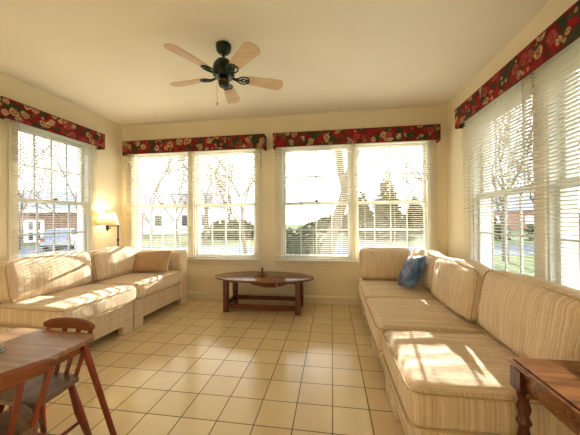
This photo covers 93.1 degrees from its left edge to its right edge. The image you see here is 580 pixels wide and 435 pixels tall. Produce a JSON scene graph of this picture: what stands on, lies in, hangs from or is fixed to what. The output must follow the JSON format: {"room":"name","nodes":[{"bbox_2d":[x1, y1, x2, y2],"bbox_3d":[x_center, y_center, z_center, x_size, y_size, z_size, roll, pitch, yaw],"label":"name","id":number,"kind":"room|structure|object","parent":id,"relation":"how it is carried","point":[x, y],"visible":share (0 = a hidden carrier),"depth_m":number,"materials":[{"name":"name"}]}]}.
{"room":"sunroom","nodes":[
{"label":"sunroom","id":0,"kind":"room"},
{"bbox_2d":[0,72,122,261],"bbox_3d":[-2.928,-0.116,1.075,0.160,2.440,6.164,0,0,9],"label":"wall","id":1,"kind":"structure","parent":0,"point":[109,167],"depth_m":3.38,"materials":[{"name":"paint"}]},
{"bbox_2d":[8,119,95,259],"bbox_3d":[-2.604,-0.173,3.027,0.215,1.634,0.990,0,0,9],"label":"window","id":2,"kind":"structure","parent":1,"relation":"in","point":[83,218],"depth_m":3.03,"materials":[{"name":"beige paint"}]},
{"bbox_2d":[18,134,80,200],"bbox_3d":[-2.636,-0.526,3.034,0.014,0.672,0.704,0,0,9],"label":"grille","id":3,"kind":"object","parent":2,"relation":"attached to","point":[66,185],"depth_m":3.10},
{"bbox_2d":[19,203,82,254],"bbox_3d":[-2.599,0.176,3.024,0.014,0.657,0.704,0,0,9],"label":"grille","id":4,"kind":"object","parent":2,"relation":"attached to","point":[68,232],"depth_m":3.02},
{"bbox_2d":[11,121,97,258],"bbox_3d":[-2.498,-0.218,3.011,0.041,1.535,0.940,0,0,9],"label":"window blind","id":5,"kind":"object","parent":2,"relation":"attached to","point":[20,126],"visible":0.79,"depth_m":2.93,"materials":[{"name":"white plastic"}]},
{"bbox_2d":[0,96,105,149],"bbox_3d":[-2.501,-0.962,2.963,0.130,0.198,1.115,0,0,9],"label":"window valance","id":6,"kind":"object","parent":1,"relation":"attached to","point":[10,109],"visible":1,"depth_m":2.80,"materials":[{"name":"red fabric"}]},
{"bbox_2d":[3,298,405,434],"bbox_3d":[-0.692,1.146,0.728,4.665,0.120,6.164,0,0,9],"label":"floor","id":7,"kind":"structure","parent":0,"point":[192,367],"depth_m":1.87,"materials":[{"name":"tile"}]},
{"bbox_2d":[0,357,57,434],"bbox_3d":[-1.064,0.798,0.973,0.334,0.584,0.304,-1,0,31],"label":"chair","id":8,"kind":"object","parent":7,"relation":"on","point":[18,420],"visible":1,"depth_m":0.98,"materials":[{"name":"red wood"}]},
{"bbox_2d":[0,317,94,434],"bbox_3d":[-1.134,0.801,1.245,0.304,0.584,0.334,0,0,11],"label":"chair","id":9,"kind":"object","parent":7,"relation":"on","point":[59,382],"visible":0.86,"depth_m":1.30,"materials":[{"name":"red wood"}]},
{"bbox_2d":[0,328,116,434],"bbox_3d":[-1.219,0.827,1.055,0.657,0.530,0.698,0,0,11],"label":"table","id":10,"kind":"object","parent":7,"relation":"on","point":[23,346],"visible":0.84,"depth_m":1.25,"materials":[{"name":"brown wood"}]},
{"bbox_2d":[0,251,135,368],"bbox_3d":[-2.021,0.712,2.410,0.975,0.790,0.752,0,0,11],"label":"sofa section","id":11,"kind":"object","parent":7,"relation":"on","point":[35,289],"visible":0.88,"depth_m":2.25,"materials":[{"name":"fabric"}]},
{"bbox_2d":[0,251,92,303],"bbox_3d":[-2.136,0.497,2.436,0.252,0.359,0.738,0,0,11],"label":"cushion","id":12,"kind":"object","parent":11,"relation":"on","point":[29,278],"depth_m":2.29,"materials":[{"name":"fabric"}]},
{"bbox_2d":[0,284,135,328],"bbox_3d":[-1.865,0.740,2.380,0.656,0.190,0.752,0,0,11],"label":"seat cushion","id":13,"kind":"object","parent":11,"relation":"on","point":[91,302],"depth_m":2.16,"materials":[{"name":"fabric"}]},
{"bbox_2d":[96,210,118,245],"bbox_3d":[-2.329,0.510,3.601,0.260,1.215,0.382,-1,0,25],"label":"floor lamp","id":14,"kind":"object","parent":7,"relation":"on","point":[107,218],"visible":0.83,"depth_m":3.48,"materials":[{"name":"brown metal"}]},
{"bbox_2d":[87,246,186,328],"bbox_3d":[-1.868,0.720,3.247,0.963,0.783,0.934,0,0,11],"label":"sofa section","id":15,"kind":"object","parent":7,"relation":"on","point":[114,265],"visible":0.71,"depth_m":3.04,"materials":[{"name":"fabric"}]},
{"bbox_2d":[87,246,135,280],"bbox_3d":[-2.008,0.506,3.103,0.262,0.356,0.584,0,0,11],"label":"cushion","id":16,"kind":"object","parent":15,"relation":"on","point":[110,263],"depth_m":2.98,"materials":[{"name":"fabric"}]},
{"bbox_2d":[90,271,180,299],"bbox_3d":[-1.726,0.745,3.131,0.642,0.188,0.762,0,0,11],"label":"seat cushion","id":17,"kind":"object","parent":15,"relation":"on","point":[148,285],"depth_m":2.97,"materials":[{"name":"fabric"}]},
{"bbox_2d":[132,250,171,272],"bbox_3d":[-1.668,0.532,3.304,0.499,0.276,0.202,0,0,9],"label":"throw pillow","id":18,"kind":"object","parent":15,"relation":"on","point":[153,261],"visible":0.98,"depth_m":3.24,"materials":[{"name":"fabric"}]},
{"bbox_2d":[215,271,313,315],"bbox_3d":[-0.314,0.898,3.279,1.200,0.405,0.600,0,0,9],"label":"coffee table","id":19,"kind":"object","parent":7,"relation":"on","point":[272,279],"visible":1,"depth_m":3.19,"materials":[{"name":"brown wood"}]},
{"bbox_2d":[358,248,447,347],"bbox_3d":[1.187,0.701,2.732,0.995,0.772,1.113,0,0,9],"label":"sofa section","id":20,"kind":"object","parent":7,"relation":"on","point":[379,268],"visible":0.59,"depth_m":2.74,"materials":[{"name":"fabric"}]},
{"bbox_2d":[359,249,409,278],"bbox_3d":[0.992,0.490,2.894,0.506,0.341,0.249,0,0,9],"label":"cushion","id":21,"kind":"object","parent":20,"relation":"on","point":[374,263],"depth_m":2.80,"materials":[{"name":"fabric"}]},
{"bbox_2d":[359,280,434,307],"bbox_3d":[0.983,0.721,2.513,0.657,0.194,0.618,0,0,9],"label":"seat cushion","id":22,"kind":"object","parent":20,"relation":"on","point":[373,288],"depth_m":2.40,"materials":[{"name":"fabric"}]},
{"bbox_2d":[398,256,425,287],"bbox_3d":[1.085,0.483,2.462,0.176,0.310,0.335,0,0,-3],"label":"throw pillow","id":23,"kind":"object","parent":20,"relation":"on","point":[412,269],"visible":0.99,"depth_m":2.36,"materials":[{"name":"blue fabric"}]},
{"bbox_2d":[412,250,447,290],"bbox_3d":[1.317,0.484,2.558,0.264,0.343,0.730,0,0,9],"label":"cushion","id":24,"kind":"object","parent":20,"relation":"on","point":[425,281],"depth_m":2.39,"materials":[{"name":"fabric"}]},
{"bbox_2d":[364,256,498,400],"bbox_3d":[1.052,0.683,1.877,1.007,0.798,0.701,0,0,9],"label":"sofa section","id":25,"kind":"object","parent":7,"relation":"on","point":[457,282],"visible":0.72,"depth_m":1.73,"materials":[{"name":"fabric"}]},
{"bbox_2d":[365,297,488,350],"bbox_3d":[0.880,0.716,1.883,0.664,0.198,0.660,0,0,9],"label":"seat cushion","id":26,"kind":"object","parent":25,"relation":"on","point":[382,314],"depth_m":1.73,"materials":[{"name":"fabric"}]},
{"bbox_2d":[431,257,497,323],"bbox_3d":[1.191,0.467,1.885,0.268,0.367,0.644,0,0,9],"label":"cushion","id":27,"kind":"object","parent":25,"relation":"on","point":[457,282],"depth_m":1.73,"materials":[{"name":"fabric"}]},
{"bbox_2d":[382,270,579,434],"bbox_3d":[0.972,0.677,1.267,0.980,0.802,0.664,0,0,9],"label":"sofa section","id":28,"kind":"object","parent":7,"relation":"on","point":[441,383],"visible":0.88,"depth_m":1.10,"materials":[{"name":"fabric"}]},
{"bbox_2d":[383,330,575,434],"bbox_3d":[0.800,0.716,1.262,0.641,0.190,0.594,0,0,9],"label":"seat cushion","id":29,"kind":"object","parent":28,"relation":"on","point":[446,383],"depth_m":1.05,"materials":[{"name":"fabric"}]},
{"bbox_2d":[477,272,579,360],"bbox_3d":[1.125,0.464,1.245,0.267,0.377,0.664,0,0,9],"label":"cushion","id":30,"kind":"object","parent":28,"relation":"on","point":[523,315],"depth_m":1.15,"materials":[{"name":"fabric"}]},
{"bbox_2d":[507,357,579,434],"bbox_3d":[0.993,0.773,0.608,0.580,0.602,0.600,0,0,9],"label":"side table","id":31,"kind":"object","parent":7,"relation":"on","point":[555,384],"visible":1,"depth_m":0.84,"materials":[{"name":"brown wood"}]},
{"bbox_2d":[0,0,550,125],"bbox_3d":[-0.710,-1.404,0.745,4.665,0.100,6.164,0,0,9],"label":"ceiling","id":32,"kind":"structure","parent":0,"point":[108,59],"depth_m":2.21,"materials":[{"name":"paint"}]},
{"bbox_2d":[163,40,282,104],"bbox_3d":[-0.536,-1.108,2.164,0.917,0.475,0.922,0,0,9],"label":"ceiling fan","id":33,"kind":"object","parent":32,"relation":"hanging from","point":[223,70],"visible":1,"depth_m":2.09,"materials":[{"name":"beige wood"}]},
{"bbox_2d":[122,105,447,296],"bbox_3d":[-0.250,-0.117,3.704,4.345,2.440,0.160,0,0,9],"label":"wall","id":34,"kind":"structure","parent":0,"point":[327,281],"depth_m":3.61,"materials":[{"name":"paint"}]},
{"bbox_2d":[122,134,266,155],"bbox_3d":[-1.321,-0.965,3.725,2.025,0.198,0.130,0,0,9],"label":"window valance","id":35,"kind":"object","parent":34,"relation":"attached to","point":[250,141],"visible":0.98,"depth_m":3.65,"materials":[{"name":"red fabric"}]},
{"bbox_2d":[127,148,263,265],"bbox_3d":[-1.339,-0.176,3.842,2.010,1.634,0.215,0,0,9],"label":"window","id":36,"kind":"structure","parent":34,"relation":"in","point":[257,201],"depth_m":3.78,"materials":[{"name":"beige paint"}]},
{"bbox_2d":[125,152,188,257],"bbox_3d":[-1.855,-0.217,3.813,0.960,1.535,0.041,0,0,9],"label":"window blind","id":37,"kind":"object","parent":36,"relation":"attached to","point":[127,156],"visible":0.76,"depth_m":3.82,"materials":[{"name":"white plastic"}]},
{"bbox_2d":[139,157,184,203],"bbox_3d":[-1.812,-0.525,3.947,0.764,0.672,0.014,0,0,9],"label":"window pane","id":38,"kind":"object","parent":36,"relation":"attached to","point":[155,157],"depth_m":3.95,"materials":[{"name":"clear glass"}]},
{"bbox_2d":[138,207,186,249],"bbox_3d":[-1.812,0.177,3.910,0.764,0.657,0.014,0,0,9],"label":"grille","id":39,"kind":"object","parent":36,"relation":"attached to","point":[150,229],"depth_m":3.90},
{"bbox_2d":[189,148,260,258],"bbox_3d":[-0.876,-0.225,3.664,1.000,1.535,0.041,0,0,9],"label":"window blind","id":40,"kind":"object","parent":36,"relation":"attached to","point":[250,152],"visible":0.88,"depth_m":3.67,"materials":[{"name":"white plastic"}]},
{"bbox_2d":[200,154,251,202],"bbox_3d":[-0.877,-0.532,3.805,0.794,0.672,0.014,0,0,9],"label":"window pane","id":41,"kind":"object","parent":36,"relation":"attached to","point":[213,179],"depth_m":3.80,"materials":[{"name":"clear glass"}]},
{"bbox_2d":[199,206,253,253],"bbox_3d":[-0.878,0.170,3.768,0.794,0.657,0.014,0,0,9],"label":"grille","id":42,"kind":"object","parent":36,"relation":"attached to","point":[212,229],"depth_m":3.76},
{"bbox_2d":[186,291,359,304],"bbox_3d":[-0.255,1.054,3.609,4.345,0.098,0.016,0,0,9],"label":"baseboard","id":43,"kind":"structure","parent":34,"relation":"attached to","point":[345,300],"depth_m":3.57,"materials":[{"name":"beige paint"}]},
{"bbox_2d":[274,140,436,266],"bbox_3d":[0.796,-0.193,3.518,2.010,1.634,0.215,0,0,9],"label":"window","id":44,"kind":"structure","parent":34,"relation":"in","point":[430,231],"depth_m":3.49,"materials":[{"name":"beige paint"}]},
{"bbox_2d":[275,144,352,259],"bbox_3d":[0.292,-0.234,3.487,0.983,1.535,0.041,0,0,9],"label":"window blind","id":45,"kind":"object","parent":44,"relation":"attached to","point":[278,151],"visible":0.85,"depth_m":3.49,"materials":[{"name":"white plastic"}]},
{"bbox_2d":[286,204,347,254],"bbox_3d":[0.343,0.160,3.582,0.804,0.657,0.014,0,0,9],"label":"grille","id":46,"kind":"object","parent":44,"relation":"attached to","point":[300,229],"depth_m":3.58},
{"bbox_2d":[291,150,346,201],"bbox_3d":[0.343,-0.542,3.620,0.804,0.672,0.014,0,0,9],"label":"grille","id":47,"kind":"object","parent":44,"relation":"attached to","point":[316,176],"depth_m":3.61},
{"bbox_2d":[358,147,422,200],"bbox_3d":[1.263,-0.549,3.480,0.784,0.672,0.014,0,0,9],"label":"grille","id":48,"kind":"object","parent":44,"relation":"attached to","point":[358,147],"depth_m":3.47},
{"bbox_2d":[359,203,423,248],"bbox_3d":[1.263,0.153,3.442,0.784,0.657,0.014,0,0,9],"label":"grille","id":49,"kind":"object","parent":44,"relation":"attached to","point":[374,229],"depth_m":3.44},
{"bbox_2d":[353,140,437,259],"bbox_3d":[1.272,-0.242,3.338,0.975,1.535,0.041,0,0,9],"label":"window blind","id":50,"kind":"object","parent":44,"relation":"attached to","point":[364,145],"visible":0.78,"depth_m":3.34,"materials":[{"name":"white plastic"}]},
{"bbox_2d":[273,124,440,149],"bbox_3d":[0.776,-0.982,3.407,1.997,0.198,0.130,0,0,9],"label":"window valance","id":51,"kind":"object","parent":34,"relation":"attached to","point":[431,131],"visible":1,"depth_m":3.33,"materials":[{"name":"red fabric"}]},
{"bbox_2d":[446,0,577,279],"bbox_3d":[1.526,-0.152,0.398,0.160,2.440,6.164,0,0,9],"label":"wall","id":52,"kind":"structure","parent":0,"point":[554,9],"depth_m":2.90,"materials":[{"name":"paint"}]},
{"bbox_2d":[454,0,579,128],"bbox_3d":[1.509,-1.002,1.298,0.130,0.198,3.009,0,0,9],"label":"window valance","id":53,"kind":"object","parent":52,"relation":"attached to","point":[564,30],"visible":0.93,"depth_m":1.75,"materials":[{"name":"red fabric"}]},
{"bbox_2d":[467,46,579,290],"bbox_3d":[1.641,-0.214,1.340,0.215,1.634,2.910,0,0,9],"label":"window","id":54,"kind":"structure","parent":52,"relation":"in","point":[488,222],"depth_m":1.77,"materials":[{"name":"beige paint"}]},
{"bbox_2d":[461,74,534,272],"bbox_3d":[1.680,-0.252,2.313,0.041,1.535,0.985,0,0,9],"label":"window blind","id":55,"kind":"object","parent":54,"relation":"attached to","point":[474,122],"visible":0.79,"depth_m":2.16,"materials":[{"name":"white plastic"}]},
{"bbox_2d":[481,194,533,272],"bbox_3d":[1.782,0.141,2.267,0.014,0.657,0.744,0,0,9],"label":"grille","id":56,"kind":"object","parent":54,"relation":"attached to","point":[505,234],"depth_m":2.26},
{"bbox_2d":[486,102,532,189],"bbox_3d":[1.810,-0.562,2.267,0.014,0.672,0.744,0,0,9],"label":"grille","id":57,"kind":"object","parent":54,"relation":"attached to","point":[513,102],"depth_m":2.26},
{"bbox_2d":[531,37,579,289],"bbox_3d":[1.535,-0.258,1.356,0.041,1.535,0.930,0,0,9],"label":"window blind","id":58,"kind":"object","parent":54,"relation":"attached to","point":[559,60],"visible":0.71,"depth_m":1.62,"materials":[{"name":"white plastic"}]},
{"label":"outside","id":59,"kind":"structure","parent":0,"visible":0},
{"bbox_2d":[21,224,579,282],"bbox_3d":[-3.860,2.486,41.032,160.000,0.200,140.000,0,0,9],"label":"lawn","id":60,"kind":"structure","parent":59,"point":[342,237],"depth_m":24.09,"materials":[{"name":"green plant"}]},
{"bbox_2d":[18,133,75,249],"bbox_3d":[-19.299,-3.238,19.710,10.997,11.508,9.478,-1,0,32],"label":"bare tree","id":61,"kind":"object","parent":60,"relation":"on","point":[19,192],"visible":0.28,"depth_m":20.07,"materials":[{"name":"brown plant"}]},
{"bbox_2d":[18,140,75,190],"bbox_3d":[-38.485,-5.877,43.747,11.732,17.350,18.508,0,0,-21],"label":"bare tree","id":62,"kind":"object","parent":60,"relation":"on","point":[38,140],"visible":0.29,"depth_m":42.88,"materials":[{"name":"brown plant"}]},
{"bbox_2d":[18,135,142,228],"bbox_3d":[-12.071,-2.548,14.696,8.762,9.957,10.888,-1,-1,43],"label":"bare tree","id":63,"kind":"object","parent":60,"relation":"on","point":[37,196],"visible":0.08,"depth_m":14.16,"materials":[{"name":"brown plant"}]},
{"bbox_2d":[18,190,148,243],"bbox_3d":[-25.070,-0.157,28.127,18.000,5.200,8.260,0,0,-35],"label":"brick house","id":64,"kind":"structure","parent":60,"relation":"on","point":[65,208],"depth_m":25.66,"materials":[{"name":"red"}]},
{"bbox_2d":[19,145,208,249],"bbox_3d":[-10.235,-2.902,19.460,11.881,10.685,10.212,0,0,9],"label":"bare tree","id":65,"kind":"object","parent":60,"relation":"on","point":[157,185],"visible":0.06,"depth_m":18.75,"materials":[{"name":"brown plant"}]},
{"bbox_2d":[141,157,217,241],"bbox_3d":[-11.244,-3.443,25.332,7.583,11.874,10.940,-1,-1,43],"label":"bare tree","id":66,"kind":"object","parent":60,"relation":"on","point":[179,188],"visible":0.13,"depth_m":25.86,"materials":[{"name":"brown plant"}]},
{"bbox_2d":[142,193,225,233],"bbox_3d":[-18.493,-0.778,46.083,15.000,6.600,9.000,0,0,-5],"label":"house","id":67,"kind":"structure","parent":60,"relation":"on","point":[216,209],"depth_m":42.22,"materials":[{"name":"white"}]},
{"bbox_2d":[141,155,252,243],"bbox_3d":[-8.676,-4.327,24.926,12.544,13.596,9.730,0,-1,-42],"label":"bare tree","id":68,"kind":"object","parent":60,"relation":"on","point":[205,219],"visible":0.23,"depth_m":25.22,"materials":[{"name":"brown plant"}]},
{"bbox_2d":[184,154,250,221],"bbox_3d":[-8.690,-4.491,31.915,9.912,14.034,9.958,-1,0,37],"label":"bare tree","id":69,"kind":"object","parent":60,"relation":"on","point":[239,154],"visible":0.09,"depth_m":32.04,"materials":[{"name":"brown plant"}]},
{"bbox_2d":[201,216,253,239],"bbox_3d":[-6.412,1.175,30.035,7.306,2.806,3.495,0,0,9],"label":"shrub","id":70,"kind":"object","parent":60,"relation":"on","point":[228,218],"visible":0.41,"depth_m":29.08,"materials":[{"name":"green plant"}]},
{"bbox_2d":[158,152,309,253],"bbox_3d":[-3.466,-2.769,16.212,11.115,10.297,7.999,0,0,-23],"label":"bare tree","id":71,"kind":"object","parent":60,"relation":"on","point":[248,189],"visible":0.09,"depth_m":15.97,"materials":[{"name":"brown plant"}]},
{"bbox_2d":[286,225,324,254],"bbox_3d":[0.373,1.304,11.990,3.402,1.943,2.079,0,0,9],"label":"shrub","id":72,"kind":"object","parent":60,"relation":"on","point":[292,248],"visible":0.31,"depth_m":11.48,"materials":[{"name":"green plant"}]},
{"bbox_2d":[302,213,347,232],"bbox_3d":[8.490,0.938,41.941,13.785,3.666,3.780,0,0,9],"label":"shrub","id":73,"kind":"object","parent":60,"relation":"on","point":[322,223],"visible":0.23,"depth_m":41.53,"materials":[{"name":"green plant"}]},
{"bbox_2d":[320,149,359,254],"bbox_3d":[2.097,-5.634,8.728,8.116,15.938,10.537,0,0,-11],"label":"bare tree","id":74,"kind":"object","parent":60,"relation":"on","point":[336,220],"visible":0.03,"depth_m":9.43,"materials":[{"name":"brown plant"}]},
{"bbox_2d":[345,188,372,236],"bbox_3d":[8.970,-0.640,33.954,4.681,6.824,4.733,0,-1,-45],"label":"evergreen tree","id":75,"kind":"object","parent":60,"relation":"on","point":[364,214],"visible":0.48,"depth_m":33.05,"materials":[{"name":"green plant"}]},
{"bbox_2d":[360,167,416,240],"bbox_3d":[9.576,-1.115,27.029,5.467,7.778,5.157,0,0,9],"label":"evergreen tree","id":76,"kind":"object","parent":60,"relation":"on","point":[382,219],"visible":0.69,"depth_m":26.07,"materials":[{"name":"green plant"}]},
{"bbox_2d":[403,193,423,233],"bbox_3d":[17.301,-0.513,37.969,5.035,6.535,5.352,0,0,9],"label":"evergreen tree","id":77,"kind":"object","parent":60,"relation":"on","point":[412,224],"visible":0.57,"depth_m":36.76,"materials":[{"name":"green plant"}]},
{"bbox_2d":[359,136,531,212],"bbox_3d":[11.394,-3.019,21.682,9.510,10.661,12.024,0,-1,-40],"label":"bare tree","id":78,"kind":"object","parent":60,"relation":"on","point":[414,170],"visible":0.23,"depth_m":22.49,"materials":[{"name":"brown plant"}]},
{"bbox_2d":[398,75,579,261],"bbox_3d":[9.898,-3.014,13.399,9.473,10.535,10.104,0,0,-28],"label":"bare tree","id":79,"kind":"object","parent":60,"relation":"on","point":[498,210],"visible":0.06,"depth_m":13.01,"materials":[{"name":"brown plant"}]},
{"bbox_2d":[494,217,513,239],"bbox_3d":[18.285,0.802,26.985,6.236,3.079,3.337,0,0,9],"label":"shrub","id":80,"kind":"object","parent":60,"relation":"on","point":[495,226],"visible":0.1,"depth_m":25.89,"materials":[{"name":"green plant"}]},
{"bbox_2d":[494,195,533,229],"bbox_3d":[39.687,-0.848,50.648,9.000,6.000,15.000,0,-1,-41],"label":"brick house","id":81,"kind":"structure","parent":60,"relation":"on","point":[512,227],"depth_m":46.57,"materials":[{"name":"red brick"}]},
{"bbox_2d":[491,84,579,265],"bbox_3d":[13.454,-2.728,12.013,8.188,9.920,9.626,0,0,9],"label":"bare tree","id":82,"kind":"object","parent":60,"relation":"on","point":[577,84],"visible":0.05,"depth_m":12.86,"materials":[{"name":"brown plant"}]},
{"bbox_2d":[494,126,579,202],"bbox_3d":[22.865,-3.633,23.905,11.957,11.744,10.270,0,0,11],"label":"bare tree","id":83,"kind":"object","parent":60,"relation":"on","point":[519,126],"visible":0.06,"depth_m":23.89,"materials":[{"name":"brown plant"}]},
{"bbox_2d":[524,209,579,240],"bbox_3d":[24.128,0.623,24.022,6.391,3.292,3.431,0,0,9],"label":"shrub","id":84,"kind":"object","parent":60,"relation":"on","point":[531,227],"visible":0.03,"depth_m":24.68,"materials":[{"name":"green plant"}]},
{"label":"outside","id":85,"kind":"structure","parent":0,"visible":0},
{"bbox_2d":[19,245,533,256],"bbox_3d":[-7.276,2.295,18.665,101.522,0.120,6.202,0,0,2],"label":"street","id":86,"kind":"structure","parent":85,"point":[203,249],"depth_m":19.14,"materials":[{"name":"grey asphalt"}]},
{"bbox_2d":[40,228,76,249],"bbox_3d":[-17.107,1.579,20.981,1.820,1.520,4.600,0,0,-25],"label":"parked car","id":87,"kind":"object","parent":86,"relation":"on","point":[73,236],"visible":0.55,"depth_m":19.16,"materials":[{"name":"silver metal"}]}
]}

